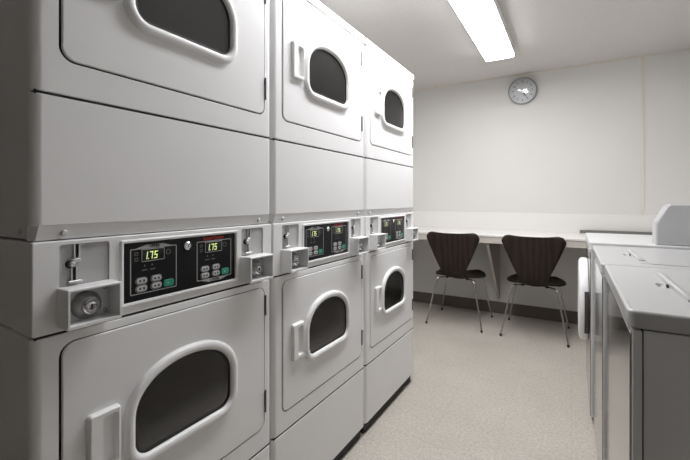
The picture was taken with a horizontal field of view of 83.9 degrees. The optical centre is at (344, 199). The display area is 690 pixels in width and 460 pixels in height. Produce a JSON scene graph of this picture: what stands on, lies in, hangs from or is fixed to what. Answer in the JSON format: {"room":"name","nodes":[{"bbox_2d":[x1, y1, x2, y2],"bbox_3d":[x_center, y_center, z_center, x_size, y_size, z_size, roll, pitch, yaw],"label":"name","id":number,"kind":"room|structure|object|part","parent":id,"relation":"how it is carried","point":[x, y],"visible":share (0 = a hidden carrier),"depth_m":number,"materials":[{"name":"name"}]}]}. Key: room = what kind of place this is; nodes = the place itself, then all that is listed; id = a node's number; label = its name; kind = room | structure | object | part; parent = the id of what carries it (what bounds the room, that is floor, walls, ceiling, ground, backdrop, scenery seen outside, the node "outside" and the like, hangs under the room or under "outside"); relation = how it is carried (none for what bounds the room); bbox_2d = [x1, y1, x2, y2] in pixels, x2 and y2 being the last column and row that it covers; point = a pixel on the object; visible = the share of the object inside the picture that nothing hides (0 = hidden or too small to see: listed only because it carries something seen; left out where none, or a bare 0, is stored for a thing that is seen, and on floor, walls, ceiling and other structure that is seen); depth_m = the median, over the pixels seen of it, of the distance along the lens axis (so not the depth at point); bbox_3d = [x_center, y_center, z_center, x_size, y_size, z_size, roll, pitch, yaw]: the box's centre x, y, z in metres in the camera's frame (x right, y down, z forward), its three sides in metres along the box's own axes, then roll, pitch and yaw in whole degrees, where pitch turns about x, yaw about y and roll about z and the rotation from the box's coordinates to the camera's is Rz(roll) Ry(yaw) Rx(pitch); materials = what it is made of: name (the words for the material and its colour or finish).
{"room":"laundry","nodes":[
{"label":"laundry","id":0,"kind":"room"},
{"bbox_2d":[340,301,596,459],"bbox_3d":[0.327,1.240,1.311,2.630,0.100,5.990,0,0,31],"label":"floor","id":1,"kind":"structure","parent":0,"point":[521,393],"depth_m":2.31,"materials":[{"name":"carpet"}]},
{"bbox_2d":[0,0,273,459],"bbox_3d":[-0.728,0.186,1.209,0.785,2.008,0.685,0,0,31],"label":"dryer","id":2,"kind":"object","parent":1,"relation":"on","point":[137,260],"visible":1,"depth_m":0.91,"materials":[{"name":"white metal"}]},
{"bbox_3d":[-0.559,0.137,0.823,0.007,0.088,0.097,0,0,31],"label":"coin plate","id":3,"kind":"part","parent":2,"relation":"part of","materials":[{"name":"grey metal"}]},
{"bbox_3d":[-0.552,0.218,0.817,0.009,0.068,0.095,0,0,31],"label":"lock plate","id":4,"kind":"part","parent":2,"relation":"part of","materials":[{"name":"silver metal"}]},
{"bbox_3d":[-0.529,0.530,0.845,0.014,0.135,0.068,0,0,31],"label":"handle","id":5,"kind":"part","parent":2,"relation":"part of","materials":[{"name":"white plastic"}]},
{"bbox_3d":[-0.438,-0.495,1.038,0.022,0.565,0.685,0,0,31],"label":"panel","id":6,"kind":"part","parent":2,"relation":"part of","materials":[{"name":"white metal"}]},
{"bbox_3d":[-0.438,0.555,1.038,0.022,0.566,0.685,0,0,31],"label":"panel","id":7,"kind":"part","parent":2,"relation":"part of","materials":[{"name":"white metal"}]},
{"bbox_3d":[-0.438,-0.065,1.038,0.022,0.291,0.685,0,0,31],"label":"access panel","id":8,"kind":"part","parent":2,"relation":"part of","materials":[{"name":"white metal"}]},
{"bbox_3d":[-0.433,-0.522,1.043,0.022,0.470,0.596,0,0,31],"label":"door","id":9,"kind":"part","parent":2,"relation":"part of","materials":[{"name":"white metal"}]},
{"bbox_3d":[-0.433,0.531,1.043,0.022,0.472,0.596,0,0,31],"label":"door","id":10,"kind":"part","parent":2,"relation":"part of","materials":[{"name":"white metal"}]},
{"bbox_3d":[-0.430,0.172,1.038,0.009,0.140,0.342,0,0,31],"label":"control panel","id":11,"kind":"part","parent":2,"relation":"part of","materials":[{"name":"black plastic"}]},
{"bbox_2d":[183,242,190,249],"bbox_3d":[-0.425,0.124,1.034,0.008,0.022,0.022,0,0,31],"label":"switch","id":12,"kind":"object","parent":2,"relation":"attached to","point":[186,245],"depth_m":1.03,"materials":[{"name":"silver metal"}]},
{"bbox_3d":[-0.306,0.137,1.252,0.007,0.088,0.097,0,0,31],"label":"coin plate","id":13,"kind":"part","parent":2,"relation":"part of","materials":[{"name":"grey metal"}]},
{"bbox_3d":[-0.299,0.218,1.246,0.009,0.068,0.095,0,0,31],"label":"lock plate","id":14,"kind":"part","parent":2,"relation":"part of","materials":[{"name":"silver metal"}]},
{"bbox_3d":[-0.438,0.988,1.038,0.022,0.292,0.685,0,0,31],"label":"kick panel","id":15,"kind":"part","parent":2,"relation":"part of","materials":[{"name":"white metal"}]},
{"bbox_2d":[263,0,368,459],"bbox_3d":[-0.375,0.186,1.807,0.785,2.008,0.685,0,0,31],"label":"dryer","id":16,"kind":"object","parent":1,"relation":"on","point":[319,243],"visible":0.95,"depth_m":1.55,"materials":[{"name":"white metal"}]},
{"bbox_3d":[-0.207,0.137,1.421,0.007,0.088,0.097,0,0,31],"label":"coin plate","id":17,"kind":"part","parent":16,"relation":"part of","materials":[{"name":"grey metal"}]},
{"bbox_3d":[-0.177,-0.520,1.442,0.014,0.136,0.068,0,0,31],"label":"handle","id":18,"kind":"part","parent":16,"relation":"part of","materials":[{"name":"white plastic"}]},
{"bbox_3d":[-0.177,0.530,1.442,0.014,0.135,0.068,0,0,31],"label":"handle","id":19,"kind":"part","parent":16,"relation":"part of","materials":[{"name":"white plastic"}]},
{"bbox_3d":[-0.085,0.988,1.636,0.022,0.292,0.685,0,0,31],"label":"kick panel","id":20,"kind":"part","parent":16,"relation":"part of","materials":[{"name":"white metal"}]},
{"bbox_3d":[-0.085,-0.495,1.636,0.022,0.565,0.685,0,0,31],"label":"panel","id":21,"kind":"part","parent":16,"relation":"part of","materials":[{"name":"white metal"}]},
{"bbox_3d":[-0.085,0.555,1.636,0.022,0.566,0.685,0,0,31],"label":"panel","id":22,"kind":"part","parent":16,"relation":"part of","materials":[{"name":"white metal"}]},
{"bbox_3d":[-0.085,-0.065,1.636,0.022,0.291,0.685,0,0,31],"label":"access panel","id":23,"kind":"part","parent":16,"relation":"part of","materials":[{"name":"white metal"}]},
{"bbox_3d":[-0.080,-0.522,1.641,0.022,0.470,0.596,0,0,31],"label":"door","id":24,"kind":"part","parent":16,"relation":"part of","materials":[{"name":"white metal"}]},
{"bbox_3d":[-0.080,0.531,1.641,0.022,0.472,0.596,0,0,31],"label":"door","id":25,"kind":"part","parent":16,"relation":"part of","materials":[{"name":"white metal"}]},
{"bbox_3d":[-0.077,0.172,1.636,0.009,0.140,0.342,0,0,31],"label":"control panel","id":26,"kind":"part","parent":16,"relation":"part of","materials":[{"name":"black plastic"}]},
{"bbox_3d":[0.047,0.137,1.850,0.007,0.088,0.097,0,0,31],"label":"coin plate","id":27,"kind":"part","parent":16,"relation":"part of","materials":[{"name":"grey metal"}]},
{"bbox_2d":[360,38,417,433],"bbox_3d":[-0.021,0.186,2.404,0.785,2.008,0.685,0,0,31],"label":"dryer","id":28,"kind":"object","parent":1,"relation":"on","point":[388,215],"visible":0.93,"depth_m":2.14,"materials":[{"name":"white metal"}]},
{"bbox_3d":[0.147,0.137,2.018,0.007,0.088,0.097,0,0,31],"label":"coin plate","id":29,"kind":"part","parent":28,"relation":"part of","materials":[{"name":"grey metal"}]},
{"bbox_3d":[0.177,-0.520,2.040,0.014,0.136,0.068,0,0,31],"label":"handle","id":30,"kind":"part","parent":28,"relation":"part of","materials":[{"name":"white plastic"}]},
{"bbox_3d":[0.177,0.530,2.040,0.014,0.135,0.068,0,0,31],"label":"handle","id":31,"kind":"part","parent":28,"relation":"part of","materials":[{"name":"white plastic"}]},
{"bbox_3d":[0.269,-0.065,2.233,0.022,0.291,0.685,0,0,31],"label":"access panel","id":32,"kind":"part","parent":28,"relation":"part of","materials":[{"name":"white metal"}]},
{"bbox_3d":[0.269,0.988,2.233,0.022,0.292,0.685,0,0,31],"label":"kick panel","id":33,"kind":"part","parent":28,"relation":"part of","materials":[{"name":"white metal"}]},
{"bbox_3d":[0.269,-0.495,2.233,0.022,0.565,0.685,0,0,31],"label":"panel","id":34,"kind":"part","parent":28,"relation":"part of","materials":[{"name":"white metal"}]},
{"bbox_3d":[0.269,0.555,2.233,0.022,0.566,0.685,0,0,31],"label":"panel","id":35,"kind":"part","parent":28,"relation":"part of","materials":[{"name":"white metal"}]},
{"bbox_3d":[0.274,-0.522,2.238,0.022,0.470,0.596,0,0,31],"label":"door","id":36,"kind":"part","parent":28,"relation":"part of","materials":[{"name":"white metal"}]},
{"bbox_3d":[0.274,0.531,2.238,0.022,0.472,0.596,0,0,31],"label":"door","id":37,"kind":"part","parent":28,"relation":"part of","materials":[{"name":"white metal"}]},
{"bbox_3d":[0.276,0.172,2.233,0.009,0.140,0.342,0,0,31],"label":"control panel","id":38,"kind":"part","parent":28,"relation":"part of","materials":[{"name":"black plastic"}]},
{"bbox_3d":[0.400,0.137,2.447,0.007,0.088,0.097,0,0,31],"label":"coin plate","id":39,"kind":"part","parent":28,"relation":"part of","materials":[{"name":"grey metal"}]},
{"bbox_2d":[425,231,492,332],"bbox_3d":[1.121,0.745,3.763,0.531,0.890,0.589,0,0,31],"label":"chair","id":40,"kind":"object","parent":1,"relation":"on","point":[453,253],"visible":1,"depth_m":3.55,"materials":[{"name":"brown wood"}]},
{"bbox_3d":[0.924,0.963,3.732,0.217,0.434,0.224,0,0,31],"label":"leg","id":41,"kind":"part","parent":40,"relation":"part of","materials":[{"name":"silver metal"}]},
{"bbox_3d":[1.079,0.963,3.989,0.024,0.434,0.318,0,0,-11],"label":"leg","id":42,"kind":"part","parent":40,"relation":"part of","materials":[{"name":"silver metal"}]},
{"bbox_3d":[0.995,0.501,3.550,0.488,0.401,0.095,0,0,31],"label":"backrest","id":43,"kind":"part","parent":40,"relation":"part of","materials":[{"name":"brown wood"}]},
{"bbox_3d":[1.133,0.724,3.784,0.477,0.061,0.463,0,0,31],"label":"seat","id":44,"kind":"part","parent":40,"relation":"part of","materials":[{"name":"brown wood"}]},
{"bbox_3d":[1.186,0.963,3.574,0.019,0.434,0.303,0,0,-13],"label":"leg","id":45,"kind":"part","parent":40,"relation":"part of","materials":[{"name":"silver metal"}]},
{"bbox_3d":[1.339,0.963,3.835,0.318,0.434,0.024,0,0,-18],"label":"leg","id":46,"kind":"part","parent":40,"relation":"part of","materials":[{"name":"silver metal"}]},
{"bbox_2d":[499,235,569,347],"bbox_3d":[1.698,0.745,3.422,0.531,0.890,0.589,0,0,31],"label":"chair","id":47,"kind":"object","parent":1,"relation":"on","point":[534,260],"visible":1,"depth_m":3.21,"materials":[{"name":"brown wood"}]},
{"bbox_3d":[1.656,0.963,3.648,0.024,0.434,0.318,0,0,-11],"label":"leg","id":48,"kind":"part","parent":47,"relation":"part of","materials":[{"name":"silver metal"}]},
{"bbox_3d":[1.500,0.963,3.388,0.303,0.434,0.019,0,0,-16],"label":"leg","id":49,"kind":"part","parent":47,"relation":"part of","materials":[{"name":"silver metal"}]},
{"bbox_3d":[1.706,0.754,3.436,0.210,0.020,0.219,0,0,31],"label":"seat mount","id":50,"kind":"part","parent":47,"relation":"part of","materials":[{"name":"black metal"}]},
{"bbox_3d":[1.572,0.501,3.210,0.488,0.401,0.095,0,0,31],"label":"backrest","id":51,"kind":"part","parent":47,"relation":"part of","materials":[{"name":"brown wood"}]},
{"bbox_3d":[1.710,0.724,3.443,0.477,0.061,0.463,0,0,31],"label":"seat","id":52,"kind":"part","parent":47,"relation":"part of","materials":[{"name":"brown wood"}]},
{"bbox_3d":[1.765,0.963,3.235,0.217,0.434,0.224,0,0,31],"label":"leg","id":53,"kind":"part","parent":47,"relation":"part of","materials":[{"name":"silver metal"}]},
{"bbox_3d":[1.915,0.963,3.495,0.318,0.434,0.024,0,0,-18],"label":"leg","id":54,"kind":"part","parent":47,"relation":"part of","materials":[{"name":"silver metal"}]},
{"bbox_2d":[578,204,689,417],"bbox_3d":[1.754,0.605,2.165,0.750,1.170,0.684,0,0,31],"label":"washing machine","id":55,"kind":"object","parent":1,"relation":"on","point":[671,226],"visible":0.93,"depth_m":2.03,"materials":[{"name":"metal"}]},
{"bbox_3d":[1.455,0.598,2.345,0.051,0.488,0.488,0,0,31],"label":"door","id":56,"kind":"part","parent":55,"relation":"part of","materials":[{"name":"white plastic"}]},
{"bbox_3d":[1.476,0.716,2.329,0.005,0.875,0.672,0,0,31],"label":"panel","id":57,"kind":"part","parent":55,"relation":"part of","materials":[{"name":"grey metal"}]},
{"bbox_3d":[1.485,0.716,2.324,0.018,0.885,0.682,0,0,31],"label":"frame","id":58,"kind":"part","parent":55,"relation":"part of","materials":[{"name":"metal"}]},
{"bbox_2d":[592,245,689,459],"bbox_3d":[1.429,0.635,1.544,0.704,1.110,0.684,0,0,31],"label":"washing machine","id":59,"kind":"object","parent":1,"relation":"on","point":[678,259],"visible":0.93,"depth_m":1.57,"materials":[{"name":"metal"}]},
{"bbox_3d":[1.132,0.720,1.719,0.005,0.867,0.672,0,0,31],"label":"panel","id":60,"kind":"part","parent":59,"relation":"part of","materials":[{"name":"grey metal"}]},
{"bbox_3d":[1.141,0.720,1.714,0.018,0.877,0.682,0,0,31],"label":"frame","id":61,"kind":"part","parent":59,"relation":"part of","materials":[{"name":"metal"}]},
{"bbox_3d":[1.418,0.239,1.551,0.421,0.003,0.514,0,0,31],"label":"lid","id":62,"kind":"part","parent":59,"relation":"part of","materials":[{"name":"white metal"}]},
{"bbox_2d":[605,265,689,459],"bbox_3d":[1.087,0.635,0.945,0.704,1.110,0.684,0,0,31],"label":"washing machine","id":63,"kind":"object","parent":1,"relation":"on","point":[648,309],"visible":1,"depth_m":0.82,"materials":[{"name":"metal"}]},
{"bbox_3d":[0.790,0.720,1.120,0.005,0.867,0.672,0,0,31],"label":"panel","id":64,"kind":"part","parent":63,"relation":"part of","materials":[{"name":"grey metal"}]},
{"bbox_3d":[0.798,0.720,1.115,0.018,0.877,0.682,0,0,31],"label":"frame","id":65,"kind":"part","parent":63,"relation":"part of","materials":[{"name":"metal"}]},
{"bbox_3d":[1.075,0.239,0.951,0.421,0.003,0.514,0,0,31],"label":"lid","id":66,"kind":"part","parent":63,"relation":"part of","materials":[{"name":"white metal"}]},
{"bbox_2d":[319,0,689,90],"bbox_3d":[0.327,-1.328,1.311,2.630,0.100,5.990,0,0,31],"label":"ceiling","id":67,"kind":"structure","parent":0,"point":[428,38],"depth_m":2.95,"materials":[{"name":"white paint"}]},
{"bbox_2d":[449,0,514,61],"bbox_3d":[0.710,-1.238,2.243,0.239,0.077,2.445,0,0,31],"label":"ceiling light","id":68,"kind":"object","parent":67,"relation":"attached to","point":[484,21],"visible":1,"depth_m":2.68,"materials":[{"name":"white plastic"}]},
{"bbox_2d":[412,50,689,311],"bbox_3d":[1.875,-0.044,3.933,2.830,2.668,0.100,0,0,31],"label":"wall","id":69,"kind":"structure","parent":0,"point":[576,147],"depth_m":3.77,"materials":[{"name":"white paint"}]},
{"bbox_2d":[413,291,577,323],"bbox_3d":[1.847,1.131,3.886,2.630,0.119,0.008,0,0,31],"label":"baseboard","id":70,"kind":"structure","parent":69,"relation":"attached to","point":[551,314],"depth_m":4.02,"materials":[{"name":"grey rubber"}]},
{"bbox_2d":[508,77,536,104],"bbox_3d":[1.797,-1.103,3.887,0.270,0.271,0.056,0,0,31],"label":"wall clock","id":71,"kind":"object","parent":69,"relation":"attached to","point":[522,90],"visible":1,"depth_m":3.88,"materials":[{"name":"grey plastic"}]},
{"bbox_2d":[412,211,656,298],"bbox_3d":[1.679,0.582,3.601,2.626,0.894,0.669,0,0,31],"label":"countertop","id":72,"kind":"structure","parent":69,"relation":"attached to","point":[490,227],"depth_m":3.75,"materials":[{"name":"white laminate"}]},
{"bbox_2d":[418,227,585,241],"bbox_3d":[1.679,0.325,3.601,2.626,0.022,0.668,0,0,31],"label":"countertop","id":73,"kind":"structure","parent":72,"relation":"on","point":[568,236],"depth_m":3.67,"materials":[{"name":"white laminate"}]},
{"bbox_3d":[2.491,0.299,3.447,0.655,0.030,0.059,0,0,31],"label":"flat strip","id":74,"kind":"part","parent":72,"relation":"part of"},
{"bbox_2d":[412,211,656,232],"bbox_3d":[1.844,0.226,3.881,2.626,0.181,0.019,0,0,31],"label":"backsplash","id":75,"kind":"structure","parent":69,"relation":"attached to","point":[549,222],"depth_m":3.84,"materials":[{"name":"white laminate"}]},
{"bbox_2d":[413,49,689,91],"bbox_3d":[1.847,-1.273,3.886,2.630,0.010,0.008,0,0,31],"label":"trim","id":76,"kind":"structure","parent":69,"relation":"attached to","point":[684,49],"depth_m":3.72,"materials":[{"name":"beige"}]},
{"bbox_2d":[642,57,643,213],"bbox_3d":[2.651,-0.574,3.414,0.020,1.408,0.004,0,0,31],"label":"trim","id":77,"kind":"structure","parent":69,"relation":"attached to","point":[642,57],"depth_m":3.41,"materials":[{"name":"beige"}]}
]}

